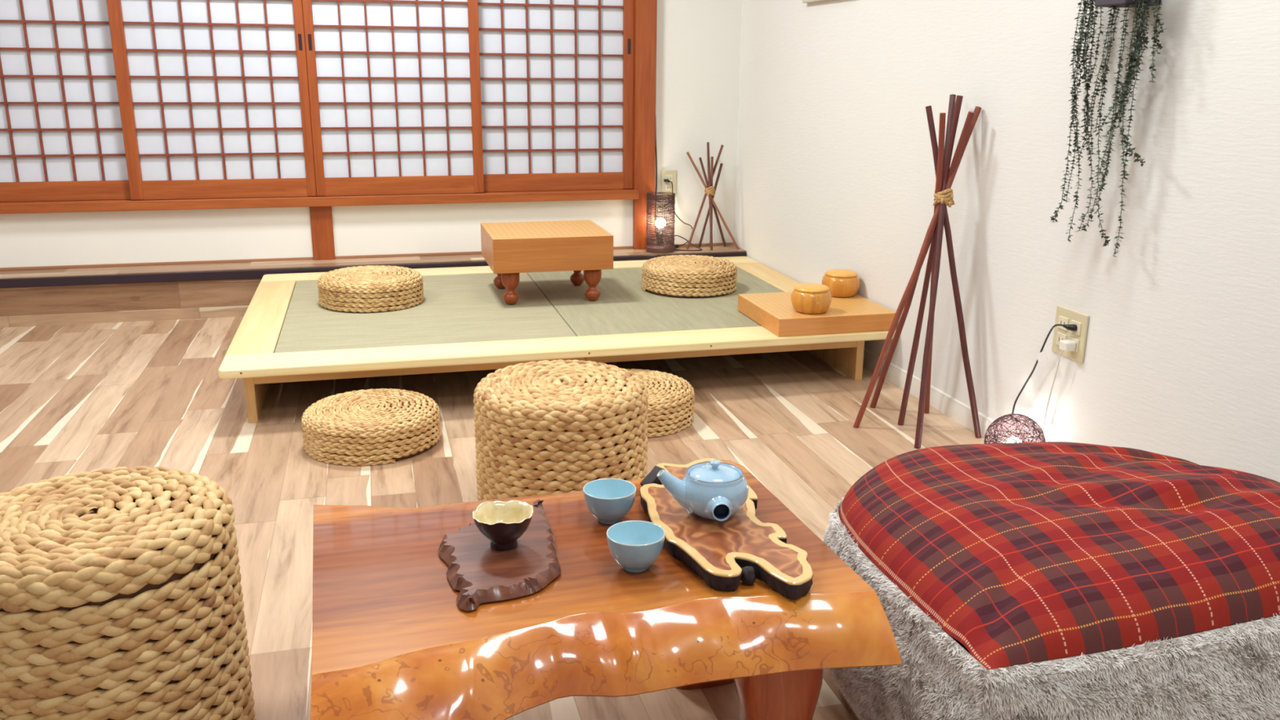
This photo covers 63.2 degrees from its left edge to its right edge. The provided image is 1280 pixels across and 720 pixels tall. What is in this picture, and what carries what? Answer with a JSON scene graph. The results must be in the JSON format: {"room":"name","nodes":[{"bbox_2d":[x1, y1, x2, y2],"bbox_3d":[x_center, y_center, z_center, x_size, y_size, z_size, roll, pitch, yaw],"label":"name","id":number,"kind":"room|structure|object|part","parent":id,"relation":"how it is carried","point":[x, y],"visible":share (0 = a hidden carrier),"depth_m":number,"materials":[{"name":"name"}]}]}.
{"room":"japanese tea room","nodes":[
{"label":"japanese tea room","id":0,"kind":"room"},
{"bbox_2d":[0,316,1178,719],"bbox_3d":[-1.147,0.566,1.748,4.952,0.050,5.930,-4,16,-14],"label":"floor","id":1,"kind":"structure","parent":0,"point":[74,398],"depth_m":2.90,"materials":[{"name":"beige wood"}]},
{"bbox_2d":[0,466,256,719],"bbox_3d":[-0.769,0.401,1.485,0.386,0.411,0.387,-3,16,-11],"label":"stool","id":2,"kind":"object","parent":1,"relation":"on","point":[122,595],"visible":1,"depth_m":1.35,"materials":[{"name":"wicker"}]},
{"bbox_3d":[-0.768,0.239,1.440,0.386,0.075,0.386,-9,18,-30],"label":"lid","id":3,"kind":"part","parent":2,"relation":"part of","materials":[{"name":"wicker"}]},
{"bbox_2d":[301,388,440,466],"bbox_3d":[-0.737,0.175,2.863,0.370,0.105,0.370,-14,21,-42],"label":"floor cushion","id":4,"kind":"object","parent":1,"relation":"on","point":[376,426],"visible":1,"depth_m":2.75,"materials":[{"name":"beige wicker"}]},
{"bbox_2d":[217,256,895,422],"bbox_3d":[-0.345,-0.135,3.849,2.091,0.180,1.451,-4,16,-14],"label":"platform","id":5,"kind":"object","parent":1,"relation":"on","point":[463,322],"visible":0.85,"depth_m":3.41,"materials":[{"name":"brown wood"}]},
{"bbox_3d":[-1.292,-0.069,3.632,0.026,0.154,1.350,-4,16,-14],"label":"leg panel","id":6,"kind":"part","parent":5,"relation":"part of","materials":[{"name":"brown wood"}]},
{"bbox_2d":[317,265,423,312],"bbox_3d":[-0.971,-0.262,3.756,0.370,0.105,0.370,-8,18,-28],"label":"floor cushion","id":7,"kind":"object","parent":5,"relation":"on","point":[369,288],"visible":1,"depth_m":3.63,"materials":[{"name":"wicker"}]},
{"bbox_2d":[480,219,613,305],"bbox_3d":[-0.355,-0.367,3.889,0.430,0.247,0.410,-4,16,-14],"label":"table","id":8,"kind":"object","parent":5,"relation":"on","point":[509,249],"visible":1,"depth_m":3.71,"materials":[{"name":"brown wood"}]},
{"bbox_3d":[-0.337,-0.128,3.870,0.026,0.154,1.350,-4,16,-14],"label":"leg panel","id":9,"kind":"part","parent":5,"relation":"part of","materials":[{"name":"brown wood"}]},
{"bbox_2d":[641,254,737,297],"bbox_3d":[0.191,-0.329,4.028,0.370,0.105,0.370,-9,18,-30],"label":"floor cushion","id":10,"kind":"object","parent":5,"relation":"on","point":[686,276],"visible":1,"depth_m":3.90,"materials":[{"name":"beige wicker"}]},
{"bbox_2d":[737,291,896,337],"bbox_3d":[0.593,-0.165,3.538,0.414,0.058,0.390,-4,16,-14],"label":"board","id":11,"kind":"object","parent":5,"relation":"on","point":[774,311],"visible":0.73,"depth_m":3.39,"materials":[{"name":"brown wood"}]},
{"bbox_2d":[791,283,831,314],"bbox_3d":[0.560,-0.203,3.401,0.132,0.088,0.132,-11,19,-36],"label":"bowl","id":12,"kind":"object","parent":11,"relation":"on","point":[806,298],"visible":1,"depth_m":3.35,"materials":[{"name":"brown wood"}]},
{"bbox_3d":[0.560,-0.237,3.391,0.115,0.016,0.115,-11,19,-36],"label":"lid","id":13,"kind":"part","parent":12,"relation":"part of","materials":[{"name":"brown wood"}]},
{"bbox_2d":[821,268,859,297],"bbox_3d":[0.705,-0.272,3.650,0.132,0.088,0.132,-10,19,-32],"label":"bowl","id":14,"kind":"object","parent":11,"relation":"on","point":[842,283],"visible":0.93,"depth_m":3.60,"materials":[{"name":"brown wood"}]},
{"bbox_3d":[0.705,-0.306,3.641,0.115,0.016,0.115,-10,19,-32],"label":"lid","id":15,"kind":"part","parent":14,"relation":"part of","materials":[{"name":"brown wood"}]},
{"bbox_3d":[0.566,-0.183,4.094,0.026,0.154,1.350,-4,16,-14],"label":"leg panel","id":16,"kind":"part","parent":5,"relation":"part of","materials":[{"name":"brown wood"}]},
{"bbox_2d":[473,359,648,501],"bbox_3d":[-0.187,0.186,2.491,0.412,0.293,0.412,3,16,9],"label":"stool","id":17,"kind":"object","parent":1,"relation":"on","point":[545,427],"visible":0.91,"depth_m":2.33,"materials":[{"name":"wicker"}]},
{"bbox_3d":[-0.186,0.078,2.461,0.412,0.068,0.412,-6,17,-21],"label":"lid","id":18,"kind":"part","parent":17,"relation":"part of","materials":[{"name":"wicker"}]},
{"bbox_2d":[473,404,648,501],"bbox_3d":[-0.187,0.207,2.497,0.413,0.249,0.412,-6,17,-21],"label":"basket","id":19,"kind":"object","parent":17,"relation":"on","point":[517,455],"depth_m":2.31,"materials":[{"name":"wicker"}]},
{"bbox_2d":[310,459,902,719],"bbox_3d":[-0.090,0.441,1.520,0.740,0.330,0.675,-4,16,-14],"label":"table","id":20,"kind":"object","parent":1,"relation":"on","point":[392,639],"visible":0.73,"depth_m":1.33,"materials":[{"name":"brown wood"}]},
{"bbox_2d":[438,498,560,612],"bbox_3d":[-0.199,0.270,1.483,0.172,0.017,0.312,-4,16,-14],"label":"tray","id":21,"kind":"object","parent":20,"relation":"on","point":[482,574],"visible":0.88,"depth_m":1.42,"materials":[{"name":"brown wood"}]},
{"bbox_2d":[472,499,533,551],"bbox_3d":[-0.193,0.236,1.469,0.085,0.055,0.085,-4,16,-14],"label":"bowl","id":22,"kind":"object","parent":21,"relation":"on","point":[501,522],"visible":1,"depth_m":1.47,"materials":[{"name":"black ceramic"}]},
{"bbox_2d":[582,478,635,524],"bbox_3d":[-0.047,0.221,1.595,0.081,0.052,0.081,-4,16,-14],"label":"tea cup","id":23,"kind":"object","parent":20,"relation":"on","point":[609,500],"visible":1,"depth_m":1.58,"materials":[{"name":"ceramic"}]},
{"bbox_2d":[606,520,665,572],"bbox_3d":[-0.006,0.264,1.445,0.081,0.052,0.081,-4,16,-14],"label":"tea cup","id":24,"kind":"object","parent":20,"relation":"on","point":[635,545],"visible":1,"depth_m":1.43,"materials":[{"name":"ceramic"}]},
{"bbox_3d":[0.106,0.411,1.753,0.120,0.264,0.090,-4,16,-14],"label":"leg","id":25,"kind":"part","parent":20,"relation":"part of","materials":[{"name":"brown wood"}]},
{"bbox_2d":[640,457,813,599],"bbox_3d":[0.111,0.240,1.558,0.193,0.044,0.457,-4,16,-14],"label":"wood board","id":26,"kind":"object","parent":20,"relation":"on","point":[745,548],"visible":0.77,"depth_m":1.46,"materials":[{"name":"brown wood"}]},
{"bbox_2d":[657,459,748,520],"bbox_3d":[0.104,0.190,1.552,0.122,0.082,0.114,12,19,35],"label":"teapot","id":27,"kind":"object","parent":26,"relation":"on","point":[713,490],"visible":1,"depth_m":1.52,"materials":[{"name":"blue ceramic"}]},
{"bbox_3d":[0.060,0.196,1.543,0.067,0.067,0.050,-4,16,-14],"label":"spout","id":28,"kind":"part","parent":27,"relation":"part of","materials":[{"name":"blue ceramic"}]},
{"bbox_3d":[0.112,0.168,1.548,0.076,0.012,0.076,-4,16,-14],"label":"lid","id":29,"kind":"part","parent":27,"relation":"part of","materials":[{"name":"blue ceramic"}]},
{"bbox_3d":[0.112,0.156,1.545,0.016,0.013,0.016,-4,16,-14],"label":"knob","id":30,"kind":"part","parent":27,"relation":"part of","materials":[{"name":"blue ceramic"}]},
{"bbox_3d":[0.116,0.216,1.504,0.048,0.048,0.035,-1,16,-5],"label":"handle","id":31,"kind":"part","parent":27,"relation":"part of","materials":[{"name":"blue ceramic"}]},
{"bbox_3d":[0.145,0.290,1.404,0.022,0.027,0.024,-4,16,-14],"label":"bark knob","id":32,"kind":"part","parent":26,"relation":"part of","materials":[{"name":"black wood"}]},
{"bbox_3d":[0.187,0.498,1.445,0.120,0.264,0.090,-4,16,-14],"label":"leg","id":33,"kind":"part","parent":20,"relation":"part of","materials":[{"name":"brown wood"}]},
{"bbox_2d":[626,368,694,437],"bbox_3d":[-0.023,0.120,3.079,0.370,0.105,0.370,-8,18,-28],"label":"floor cushion","id":34,"kind":"object","parent":1,"relation":"on","point":[671,397],"visible":0.41,"depth_m":2.98,"materials":[{"name":"beige wicker"}]},
{"bbox_2d":[853,93,982,448],"bbox_3d":[0.789,-0.259,2.922,0.329,0.941,0.374,-4,16,-14],"label":"bundle","id":35,"kind":"object","parent":1,"relation":"on","point":[942,152],"visible":1,"depth_m":2.92,"materials":[{"name":"red wood"}]},
{"bbox_2d":[983,324,1076,444],"bbox_3d":[0.973,0.093,2.644,0.151,0.408,0.176,-4,16,-14],"label":"lamp","id":36,"kind":"object","parent":1,"relation":"on","point":[993,437],"visible":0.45,"depth_m":2.65,"materials":[{"name":"red wicker"}]},
{"bbox_3d":[0.969,0.214,2.691,0.151,0.150,0.150,-4,16,-14],"label":"lamp shade","id":37,"kind":"part","parent":36,"relation":"part of","materials":[{"name":"red"}]},
{"bbox_3d":[0.969,0.220,2.692,0.040,0.040,0.040,-4,16,-14],"label":"bulb","id":38,"kind":"part","parent":36,"relation":"part of","materials":[{"name":"white glass"}]},
{"bbox_3d":[1.021,0.031,2.646,0.033,0.281,0.164,-6,17,-22],"label":"power cord","id":39,"kind":"part","parent":36,"relation":"part of","materials":[{"name":"black plastic"}]},
{"bbox_2d":[822,441,1279,719],"bbox_3d":[0.730,0.358,1.707,0.886,0.399,0.786,-4,16,-14],"label":"bean bag","id":40,"kind":"object","parent":1,"relation":"on","point":[1030,552],"visible":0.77,"depth_m":1.41,"materials":[{"name":"red fabric"}]},
{"bbox_2d":[654,0,742,244],"bbox_3d":[-1.909,-1.387,4.120,4.852,2.420,0.100,-4,16,-14],"label":"wall","id":41,"kind":"structure","parent":0,"point":[698,42],"depth_m":4.71,"materials":[{"name":"white paint"}]},
{"bbox_2d":[0,0,130,201],"bbox_3d":[-2.357,-1.306,3.976,0.695,1.386,0.026,-4,16,-14],"label":"window","id":42,"kind":"structure","parent":41,"relation":"in","point":[61,135],"depth_m":4.08,"materials":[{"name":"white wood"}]},
{"bbox_3d":[-2.362,-0.674,4.153,0.623,0.075,0.020,-4,16,-14],"label":"rail","id":43,"kind":"part","parent":42,"relation":"part of","materials":[{"name":"red wood"}]},
{"bbox_2d":[0,206,313,267],"bbox_3d":[-2.827,-0.462,4.080,2.944,0.221,0.006,-4,16,-14],"label":"wall panel","id":44,"kind":"object","parent":41,"relation":"attached to","point":[94,237],"depth_m":4.28,"materials":[{"name":"white paint"}]},
{"bbox_2d":[106,0,316,199],"bbox_3d":[-1.703,-1.337,4.106,0.718,1.386,0.028,-4,16,-14],"label":"window","id":45,"kind":"structure","parent":41,"relation":"in","point":[214,95],"depth_m":4.19,"materials":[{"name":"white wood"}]},
{"bbox_3d":[-1.703,-0.706,4.285,0.634,0.075,0.020,-4,16,-14],"label":"rail","id":46,"kind":"part","parent":45,"relation":"part of","materials":[{"name":"red wood"}]},
{"bbox_3d":[-1.371,-1.283,4.196,0.013,0.064,0.003,-4,16,-14],"label":"finger pull","id":47,"kind":"part","parent":45,"relation":"part of","materials":[{"name":"black metal"}]},
{"bbox_2d":[0,188,639,213],"bbox_3d":[-2.131,-0.625,4.204,4.372,0.040,0.075,-4,16,-14],"label":"trim","id":48,"kind":"structure","parent":41,"relation":"attached to","point":[109,205],"depth_m":4.35,"materials":[{"name":"red wood"}]},
{"bbox_2d":[309,206,335,260],"bbox_3d":[-1.357,-0.546,4.445,0.090,0.233,0.032,-4,16,-14],"label":"trim","id":49,"kind":"structure","parent":41,"relation":"attached to","point":[321,217],"depth_m":4.43,"materials":[{"name":"red wood"}]},
{"bbox_2d":[0,242,734,271],"bbox_3d":[-1.903,-0.406,4.339,4.852,0.012,0.012,-4,16,-14],"label":"baseboard","id":50,"kind":"structure","parent":41,"relation":"attached to","point":[719,243],"depth_m":4.40,"materials":[{"name":"brown wood"}]},
{"bbox_2d":[0,244,746,328],"bbox_3d":[-1.883,-0.281,4.289,4.852,0.200,0.180,-4,16,-14],"label":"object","id":51,"kind":"structure","parent":41,"relation":"attached to","point":[100,295],"depth_m":4.21,"materials":[{"name":"black wood"}]},
{"bbox_2d":[645,178,702,253],"bbox_3d":[0.147,-0.658,4.734,0.256,0.317,0.143,-7,17,-24],"label":"lamp","id":52,"kind":"object","parent":51,"relation":"on","point":[659,246],"visible":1,"depth_m":4.68,"materials":[{"name":"brown wicker"}]},
{"bbox_2d":[657,231,662,246],"bbox_3d":[0.093,-0.550,4.730,0.028,0.061,0.028,-4,16,-14],"label":"socket","id":53,"kind":"object","parent":52,"relation":"attached to","point":[658,232],"depth_m":4.72,"materials":[{"name":"black"}]},
{"bbox_3d":[0.093,-0.634,4.707,0.130,0.240,0.130,-4,16,-14],"label":"lamp shade","id":54,"kind":"part","parent":52,"relation":"part of","materials":[{"name":"red wicker"}]},
{"bbox_3d":[0.093,-0.620,4.711,0.048,0.048,0.048,-4,16,-14],"label":"bulb","id":55,"kind":"part","parent":52,"relation":"part of","materials":[{"name":"beige glass"}]},
{"bbox_3d":[0.208,-0.659,4.752,0.143,0.310,0.110,-4,16,-14],"label":"power cord","id":56,"kind":"part","parent":52,"relation":"part of","materials":[{"name":"black plastic"}]},
{"bbox_2d":[686,142,739,250],"bbox_3d":[0.333,-0.749,4.761,0.242,0.485,0.106,-4,16,-14],"label":"bundle","id":57,"kind":"object","parent":51,"relation":"on","point":[709,190],"visible":1,"depth_m":4.75,"materials":[{"name":"brown wood"}]},
{"bbox_2d":[302,0,484,195],"bbox_3d":[-1.016,-1.379,4.277,0.700,1.386,0.028,-4,16,-14],"label":"window","id":58,"kind":"structure","parent":41,"relation":"in","point":[394,86],"depth_m":4.36,"materials":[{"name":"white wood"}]},
{"bbox_3d":[-1.334,-1.286,4.205,0.013,0.064,0.003,-4,16,-14],"label":"finger pull","id":59,"kind":"part","parent":58,"relation":"part of","materials":[{"name":"black metal"}]},
{"bbox_3d":[-1.024,-0.748,4.454,0.622,0.075,0.020,-4,16,-14],"label":"rail","id":60,"kind":"part","parent":58,"relation":"part of","materials":[{"name":"red wood"}]},
{"bbox_2d":[331,199,633,256],"bbox_3d":[-0.673,-0.594,4.616,1.322,0.221,0.006,-4,16,-14],"label":"wall panel","id":61,"kind":"object","parent":41,"relation":"attached to","point":[376,229],"depth_m":4.57,"materials":[{"name":"white paint"}]},
{"bbox_2d":[477,0,634,191],"bbox_3d":[-0.375,-1.427,4.468,0.716,1.386,0.028,-4,16,-14],"label":"window","id":62,"kind":"structure","parent":41,"relation":"in","point":[557,76],"depth_m":4.55,"materials":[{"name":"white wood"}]},
{"bbox_3d":[-0.385,-0.796,4.644,0.634,0.075,0.020,-4,16,-14],"label":"rail","id":63,"kind":"part","parent":62,"relation":"part of","materials":[{"name":"red wood"}]},
{"bbox_3d":[-0.047,-1.374,4.557,0.013,0.064,0.003,-4,16,-14],"label":"finger pull","id":64,"kind":"part","parent":62,"relation":"part of","materials":[{"name":"black metal"}]},
{"bbox_2d":[632,0,657,249],"bbox_3d":[0.022,-1.586,4.514,0.094,2.220,0.060,-4,16,-14],"label":"wooden post","id":65,"kind":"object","parent":41,"relation":"attached to","point":[645,11],"depth_m":4.62,"materials":[{"name":"red wood"}]},
{"bbox_2d":[654,115,657,234],"bbox_3d":[0.077,-0.811,4.741,0.027,0.592,0.011,-4,16,-14],"label":"cable","id":66,"kind":"object","parent":41,"relation":"attached to","point":[655,115],"visible":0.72,"depth_m":4.72,"materials":[{"name":"black plastic"}]},
{"bbox_2d":[661,169,676,195],"bbox_3d":[0.132,-0.811,4.767,0.072,0.120,0.009,-4,16,-14],"label":"wall outlet","id":67,"kind":"object","parent":41,"relation":"attached to","point":[671,175],"visible":0.87,"depth_m":4.76,"materials":[{"name":"beige plastic"}]},
{"bbox_2d":[665,183,671,191],"bbox_3d":[0.133,-0.790,4.770,0.036,0.032,0.004,-4,16,-14],"label":"socket","id":68,"kind":"object","parent":67,"relation":"attached to","point":[668,186],"depth_m":4.77,"materials":[{"name":"brown"}]},
{"bbox_2d":[665,174,672,182],"bbox_3d":[0.133,-0.831,4.759,0.036,0.032,0.004,-4,16,-14],"label":"socket","id":69,"kind":"object","parent":67,"relation":"attached to","point":[669,177],"depth_m":4.76,"materials":[{"name":"brown plastic"}]},
{"bbox_2d":[733,0,1279,482],"bbox_3d":[1.213,-0.768,1.999,0.100,2.420,5.930,-4,16,-14],"label":"wall","id":70,"kind":"structure","parent":0,"point":[835,166],"depth_m":2.63,"materials":[{"name":"white paint"}]},
{"bbox_2d":[802,0,826,3],"bbox_3d":[0.683,-1.441,3.701,0.024,0.300,0.460,-4,16,-14],"label":"wall panel","id":71,"kind":"object","parent":70,"relation":"attached to","point":[803,1],"visible":1,"depth_m":3.89,"materials":[{"name":"beige"}]},
{"bbox_2d":[862,347,1030,443],"bbox_3d":[1.184,0.407,2.178,0.010,0.060,5.660,-4,16,-14],"label":"baseboard","id":72,"kind":"structure","parent":70,"relation":"attached to","point":[942,402],"depth_m":3.18,"materials":[{"name":"beige wood"}]},
{"bbox_2d":[1051,305,1088,363],"bbox_3d":[1.058,-0.065,2.564,0.009,0.120,0.120,-4,16,-14],"label":"wall outlet","id":73,"kind":"object","parent":70,"relation":"attached to","point":[1064,315],"visible":0.94,"depth_m":2.55,"materials":[{"name":"beige plastic"}]},
{"bbox_2d":[1041,339,1075,441],"bbox_3d":[1.056,0.143,2.547,0.028,0.368,0.226,-4,16,-14],"label":"plug","id":74,"kind":"object","parent":73,"relation":"attached to","point":[1067,345],"visible":0.63,"depth_m":2.55,"materials":[{"name":"white plastic"}]},
{"bbox_3d":[1.051,0.153,2.549,0.019,0.346,0.226,-2,16,-8],"label":"cord","id":75,"kind":"part","parent":74,"relation":"part of","materials":[{"name":"white plastic"}]},
{"bbox_2d":[1055,332,1066,345],"bbox_3d":[1.050,-0.051,2.591,0.004,0.032,0.036,-4,16,-14],"label":"socket","id":76,"kind":"object","parent":73,"relation":"attached to","point":[1059,335],"depth_m":2.59,"materials":[{"name":"beige plastic"}]},
{"bbox_2d":[1057,315,1068,331],"bbox_3d":[1.050,-0.091,2.580,0.004,0.032,0.036,-4,16,-14],"label":"socket","id":77,"kind":"object","parent":73,"relation":"attached to","point":[1061,319],"depth_m":2.58,"materials":[{"name":"beige plastic"}]},
{"bbox_2d":[1069,336,1079,352],"bbox_3d":[1.062,-0.038,2.547,0.004,0.032,0.036,-4,16,-14],"label":"socket","id":78,"kind":"object","parent":73,"relation":"attached to","point":[1076,339],"depth_m":2.53,"materials":[{"name":"beige plastic"}]},
{"bbox_2d":[1070,320,1081,335],"bbox_3d":[1.062,-0.078,2.535,0.004,0.032,0.036,-4,16,-14],"label":"socket","id":79,"kind":"object","parent":73,"relation":"attached to","point":[1078,322],"depth_m":2.53,"materials":[{"name":"beige plastic"}]},
{"bbox_2d":[1048,0,1167,257],"bbox_3d":[1.047,-0.575,2.301,0.100,0.677,0.314,-4,16,-14],"label":"hanging plant","id":80,"kind":"object","parent":70,"relation":"hanging from","point":[1114,4],"visible":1,"depth_m":2.29,"materials":[{"name":"green plant"}]},
{"bbox_3d":[1.052,-0.832,2.228,0.091,0.142,0.100,-4,16,-14],"label":"planter","id":81,"kind":"part","parent":80,"relation":"part of","materials":[{"name":"grey"}]}
]}

